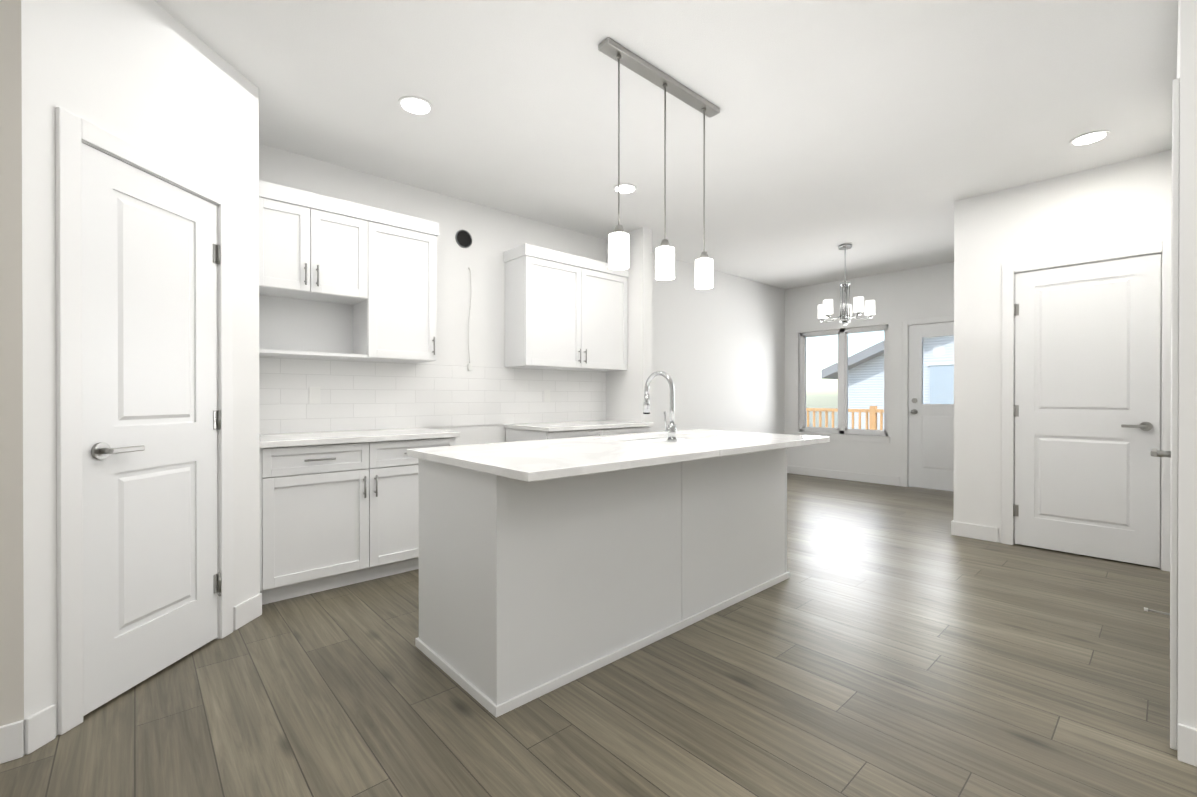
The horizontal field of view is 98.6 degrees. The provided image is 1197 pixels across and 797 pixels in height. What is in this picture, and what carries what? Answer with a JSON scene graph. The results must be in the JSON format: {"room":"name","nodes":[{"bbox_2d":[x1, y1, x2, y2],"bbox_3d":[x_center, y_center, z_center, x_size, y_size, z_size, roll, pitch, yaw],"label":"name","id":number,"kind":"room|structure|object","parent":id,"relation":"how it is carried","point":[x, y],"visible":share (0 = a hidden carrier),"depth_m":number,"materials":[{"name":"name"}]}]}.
{"room":"kitchen","nodes":[
{"label":"kitchen","id":0,"kind":"room"},
{"bbox_2d":[0,0,23,725],"bbox_3d":[-2.450,-0.240,1.180,1.526,2.770,0.124,0,0,-42],"label":"wall","id":1,"kind":"structure","parent":0,"point":[11,558],"depth_m":1.63,"materials":[{"name":"beige paint"}]},
{"bbox_2d":[0,720,23,763],"bbox_3d":[-2.391,1.087,1.141,1.496,0.115,0.019,0,0,-42],"label":"baseboard","id":2,"kind":"structure","parent":1,"relation":"attached to","point":[10,741],"depth_m":1.62,"materials":[{"name":"white paint"}]},
{"bbox_2d":[21,0,259,754],"bbox_3d":[-1.874,-0.244,2.180,0.120,2.770,1.065,0,0,3],"label":"wall","id":3,"kind":"structure","parent":0,"point":[154,78],"depth_m":1.93,"materials":[{"name":"white paint"}]},
{"bbox_2d":[25,593,261,754],"bbox_3d":[-1.808,1.084,2.181,0.014,0.115,1.065,0,0,3],"label":"baseboard","id":4,"kind":"structure","parent":3,"relation":"attached to","point":[40,728],"depth_m":1.71,"materials":[{"name":"white paint"}]},
{"bbox_2d":[55,107,232,734],"bbox_3d":[-1.877,0.077,2.129,0.152,2.129,0.768,0,0,3],"label":"door frame","id":5,"kind":"structure","parent":3,"relation":"attached to","point":[73,131],"depth_m":1.79,"materials":[{"name":"white paint"}]},
{"bbox_2d":[81,142,220,715],"bbox_3d":[-1.802,0.110,2.140,0.099,2.038,0.640,0,0,3],"label":"pantry door","id":6,"kind":"structure","parent":3,"relation":"in","point":[151,419],"depth_m":2.07,"materials":[{"name":"white paint"}]},
{"bbox_2d":[259,440,259,497],"bbox_3d":[-2.062,-0.246,2.926,0.120,2.770,0.690,0,0,-42],"label":"wall","id":7,"kind":"structure","parent":0,"point":[259,468],"depth_m":2.71,"materials":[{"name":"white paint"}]},
{"bbox_2d":[259,143,784,445],"bbox_3d":[-0.609,-0.253,4.794,9.500,2.770,0.140,0,0,-42],"label":"wall","id":8,"kind":"structure","parent":0,"point":[718,353],"depth_m":5.25,"materials":[{"name":"white paint"}]},
{"bbox_2d":[309,387,319,403],"bbox_3d":[-1.929,-0.021,3.495,0.070,0.115,0.006,0,0,-42],"label":"electrical outlet","id":9,"kind":"object","parent":8,"relation":"attached to","point":[314,395],"visible":1,"depth_m":3.49,"materials":[{"name":"white plastic"}]},
{"bbox_2d":[259,180,438,362],"bbox_3d":[-1.694,-0.776,3.472,1.155,1.005,0.364,0,0,-42],"label":"upper cabinet","id":10,"kind":"object","parent":8,"relation":"attached to","point":[341,279],"visible":0.88,"depth_m":3.42,"materials":[{"name":"white paint"}]},
{"bbox_2d":[259,356,605,433],"bbox_3d":[-1.085,-0.025,4.266,3.123,0.502,0.008,0,0,-42],"label":"backsplash","id":11,"kind":"structure","parent":8,"relation":"attached to","point":[363,395],"depth_m":3.96,"materials":[{"name":"white tile"}]},
{"bbox_2d":[455,230,471,247],"bbox_3d":[-1.109,-1.316,4.240,0.150,0.150,0.012,0,0,-42],"label":"vent duct","id":12,"kind":"object","parent":8,"relation":"attached to","point":[463,238],"visible":1,"depth_m":4.24,"materials":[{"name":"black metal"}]},
{"bbox_2d":[467,267,471,370],"bbox_3d":[-1.066,-0.662,4.264,0.038,0.862,0.026,0,0,-42],"label":"cable","id":13,"kind":"object","parent":8,"relation":"attached to","point":[469,366],"visible":0.98,"depth_m":4.26,"materials":[{"name":"white plastic"}]},
{"bbox_2d":[504,243,628,370],"bbox_3d":[-0.258,-0.780,4.766,1.212,1.005,0.364,0,0,-42],"label":"upper cabinet","id":14,"kind":"object","parent":8,"relation":"attached to","point":[565,311],"visible":1,"depth_m":4.54,"materials":[{"name":"white paint"}]},
{"bbox_2d":[0,473,1196,796],"bbox_3d":[1.881,1.192,2.035,9.500,0.100,8.100,0,0,-42],"label":"floor","id":15,"kind":"structure","parent":0,"point":[890,641],"depth_m":1.95,"materials":[{"name":"brown wood"}]},
{"bbox_2d":[260,437,455,604],"bbox_3d":[-1.594,0.701,3.359,1.145,0.872,0.656,0,0,-42],"label":"base cabinet","id":16,"kind":"object","parent":15,"relation":"on","point":[332,516],"visible":0.71,"depth_m":3.03,"materials":[{"name":"white paint"}]},
{"bbox_2d":[259,428,459,447],"bbox_3d":[-1.591,0.246,3.364,1.159,0.033,0.652,0,0,-42],"label":"countertop","id":17,"kind":"structure","parent":16,"relation":"on","point":[301,439],"depth_m":3.19,"materials":[{"name":"white stone"}]},
{"bbox_2d":[506,426,649,441],"bbox_3d":[-0.148,0.697,4.662,1.200,0.872,0.656,0,0,-42],"label":"base cabinet","id":18,"kind":"object","parent":15,"relation":"on","point":[513,435],"visible":0.1,"depth_m":4.34,"materials":[{"name":"white paint"}]},
{"bbox_2d":[504,420,652,431],"bbox_3d":[-0.155,0.241,4.658,1.214,0.033,0.652,0,0,-42],"label":"countertop","id":19,"kind":"structure","parent":18,"relation":"on","point":[572,425],"depth_m":4.46,"materials":[{"name":"white stone"}]},
{"bbox_2d":[415,449,788,717],"bbox_3d":[0.183,0.701,2.812,2.122,0.877,0.712,0,0,-42],"label":"kitchen island","id":20,"kind":"object","parent":15,"relation":"on","point":[546,566],"depth_m":2.19,"materials":[{"name":"white paint"}]},
{"bbox_2d":[407,429,829,484],"bbox_3d":[0.252,0.245,2.711,2.160,0.032,0.980,0,0,-42],"label":"island countertop","id":21,"kind":"structure","parent":20,"relation":"on","point":[547,459],"depth_m":2.24,"materials":[{"name":"white stone"}]},
{"bbox_2d":[611,433,667,440],"bbox_3d":[0.348,0.362,3.061,0.724,0.227,0.424,0,0,-42],"label":"sink","id":22,"kind":"object","parent":21,"relation":"in","point":[665,435],"depth_m":3.21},
{"bbox_2d":[643,371,677,441],"bbox_3d":[0.317,0.038,2.791,0.107,0.380,0.234,0,0,-42],"label":"faucet","id":23,"kind":"object","parent":21,"relation":"on","point":[671,429],"visible":1,"depth_m":2.73,"materials":[{"name":"silver metal"}]},
{"bbox_2d":[606,227,651,431],"bbox_3d":[0.297,-0.254,5.159,0.125,2.770,0.530,0,0,-42],"label":"wall","id":24,"kind":"structure","parent":0,"point":[624,394],"depth_m":4.99,"materials":[{"name":"white paint"}]},
{"bbox_2d":[154,0,1177,289],"bbox_3d":[1.881,-1.688,2.025,9.500,0.120,8.100,0,0,-42],"label":"ceiling","id":25,"kind":"structure","parent":0,"point":[880,136],"depth_m":2.86,"materials":[{"name":"white paint"}]},
{"bbox_2d":[398,96,432,114],"bbox_3d":[-1.016,-1.627,2.861,0.184,0.008,0.184,0,0,-42],"label":"recessed light","id":26,"kind":"object","parent":25,"relation":"in","point":[415,105],"visible":1,"depth_m":2.85,"materials":[{"name":"white paint"}]},
{"bbox_2d":[613,184,636,193],"bbox_3d":[0.207,-1.631,4.003,0.184,0.008,0.184,0,0,-42],"label":"recessed light","id":27,"kind":"object","parent":25,"relation":"in","point":[627,188],"visible":0.92,"depth_m":3.99,"materials":[{"name":"white paint"}]},
{"bbox_2d":[598,37,719,288],"bbox_3d":[0.341,-1.123,2.631,0.860,1.014,0.098,0,0,-42],"label":"pendant light","id":28,"kind":"object","parent":25,"relation":"hanging from","point":[618,248],"visible":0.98,"depth_m":2.59,"materials":[{"name":"white glass"}]},
{"bbox_2d":[818,244,874,324],"bbox_3d":[2.629,-1.212,5.531,0.562,0.854,0.541,0,0,-42],"label":"chandelier","id":29,"kind":"object","parent":25,"relation":"hanging from","point":[825,309],"visible":1,"depth_m":5.47,"materials":[{"name":"white glass"}]},
{"bbox_2d":[1069,130,1109,145],"bbox_3d":[3.072,-1.628,3.220,0.184,0.008,0.184,0,0,-42],"label":"recessed light","id":30,"kind":"object","parent":25,"relation":"in","point":[1088,138],"visible":1,"depth_m":3.21,"materials":[{"name":"white paint"}]},
{"bbox_2d":[785,262,953,485],"bbox_3d":[5.408,-0.253,5.033,0.160,2.770,7.840,0,0,-42],"label":"wall","id":31,"kind":"structure","parent":0,"point":[925,292],"depth_m":6.87,"materials":[{"name":"white paint"}]},
{"bbox_2d":[795,325,889,442],"bbox_3d":[3.411,-0.198,7.212,0.150,1.555,1.290,0,0,-42],"label":"window","id":32,"kind":"structure","parent":31,"relation":"in","point":[843,431],"depth_m":7.20,"materials":[{"name":"white paint"}]},
{"bbox_2d":[787,465,899,485],"bbox_3d":[3.351,1.067,7.189,0.017,0.115,1.550,0,0,-42],"label":"baseboard","id":33,"kind":"structure","parent":31,"relation":"attached to","point":[853,476],"depth_m":7.11,"materials":[{"name":"white paint"}]},
{"bbox_2d":[902,316,953,486],"bbox_3d":[4.276,0.069,6.290,0.192,2.117,0.954,0,0,-42],"label":"door frame","id":34,"kind":"structure","parent":31,"relation":"attached to","point":[905,369],"depth_m":6.55,"materials":[{"name":"white paint"}]},
{"bbox_2d":[908,322,953,490],"bbox_3d":[4.206,0.097,6.227,0.133,2.038,0.820,0,0,-42],"label":"patio door","id":35,"kind":"structure","parent":31,"relation":"in","point":[930,446],"depth_m":6.38,"materials":[{"name":"white paint"}]},
{"bbox_2d":[953,150,1171,542],"bbox_3d":[3.500,-0.249,3.759,0.120,2.770,1.500,0,0,-42],"label":"wall","id":36,"kind":"structure","parent":0,"point":[1122,204],"depth_m":4.05,"materials":[{"name":"white paint"}]},
{"bbox_2d":[951,520,972,535],"bbox_3d":[3.776,1.074,5.038,2.264,0.115,0.033,0,0,-42],"label":"baseboard","id":37,"kind":"structure","parent":36,"relation":"attached to","point":[956,527],"depth_m":4.24,"materials":[{"name":"white paint"}]},
{"bbox_2d":[1001,240,1170,571],"bbox_3d":[3.520,0.046,3.737,0.152,2.179,0.918,0,0,-42],"label":"door frame","id":38,"kind":"structure","parent":36,"relation":"attached to","point":[1010,271],"depth_m":3.71,"materials":[{"name":"white paint"}]},
{"bbox_2d":[1013,253,1160,567],"bbox_3d":[3.455,0.080,3.699,0.099,2.088,0.790,0,0,-42],"label":"door","id":39,"kind":"structure","parent":36,"relation":"in","point":[1086,410],"depth_m":3.67,"materials":[{"name":"white paint"}]},
{"bbox_2d":[1176,0,1196,756],"bbox_3d":[2.852,-0.245,2.447,2.600,2.770,0.140,0,0,-42],"label":"wall","id":40,"kind":"structure","parent":0,"point":[1187,450],"depth_m":1.62,"materials":[{"name":"white paint"}]},
{"bbox_2d":[1150,448,1170,457],"bbox_3d":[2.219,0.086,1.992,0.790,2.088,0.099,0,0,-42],"label":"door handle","id":41,"kind":"structure","parent":40,"relation":"in","point":[1155,452],"depth_m":1.79,"materials":[{"name":"silver metal"}]},
{"bbox_2d":[1170,78,1179,749],"bbox_3d":[2.265,0.053,1.919,0.918,2.179,0.172,0,0,-42],"label":"door frame","id":42,"kind":"structure","parent":40,"relation":"attached to","point":[1174,407],"depth_m":1.67,"materials":[{"name":"white paint"}]},
{"bbox_2d":[1178,723,1196,766],"bbox_3d":[3.021,1.090,0.309,0.017,0.115,3.550,0,0,-42],"label":"baseboard","id":43,"kind":"structure","parent":40,"relation":"attached to","point":[1187,735],"depth_m":1.61,"materials":[{"name":"white paint"}]},
{"label":"outside","id":44,"kind":"structure","parent":0,"visible":0},
{"bbox_2d":[806,407,837,427],"bbox_3d":[23.315,1.276,24.379,52.340,0.180,55.000,0,0,-42],"label":"ground","id":45,"kind":"structure","parent":44,"point":[823,418],"depth_m":28.69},
{"bbox_2d":[821,335,953,429],"bbox_3d":[11.500,-0.644,12.716,8.300,3.740,8.300,0,0,-42],"label":"house","id":46,"kind":"structure","parent":45,"relation":"on","point":[946,380],"depth_m":12.31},
{"bbox_3d":[4.627,1.191,8.077,2.730,0.100,4.600,0,0,-42],"label":"deck","id":47,"kind":"object","parent":45,"relation":"on","visible":0},
{"bbox_2d":[806,406,883,429],"bbox_3d":[5.567,0.638,8.922,0.100,1.000,4.600,0,0,-42],"label":"deck railing","id":48,"kind":"object","parent":47,"relation":"on","point":[871,410],"depth_m":9.64,"materials":[{"name":"brown wood"}]}
]}

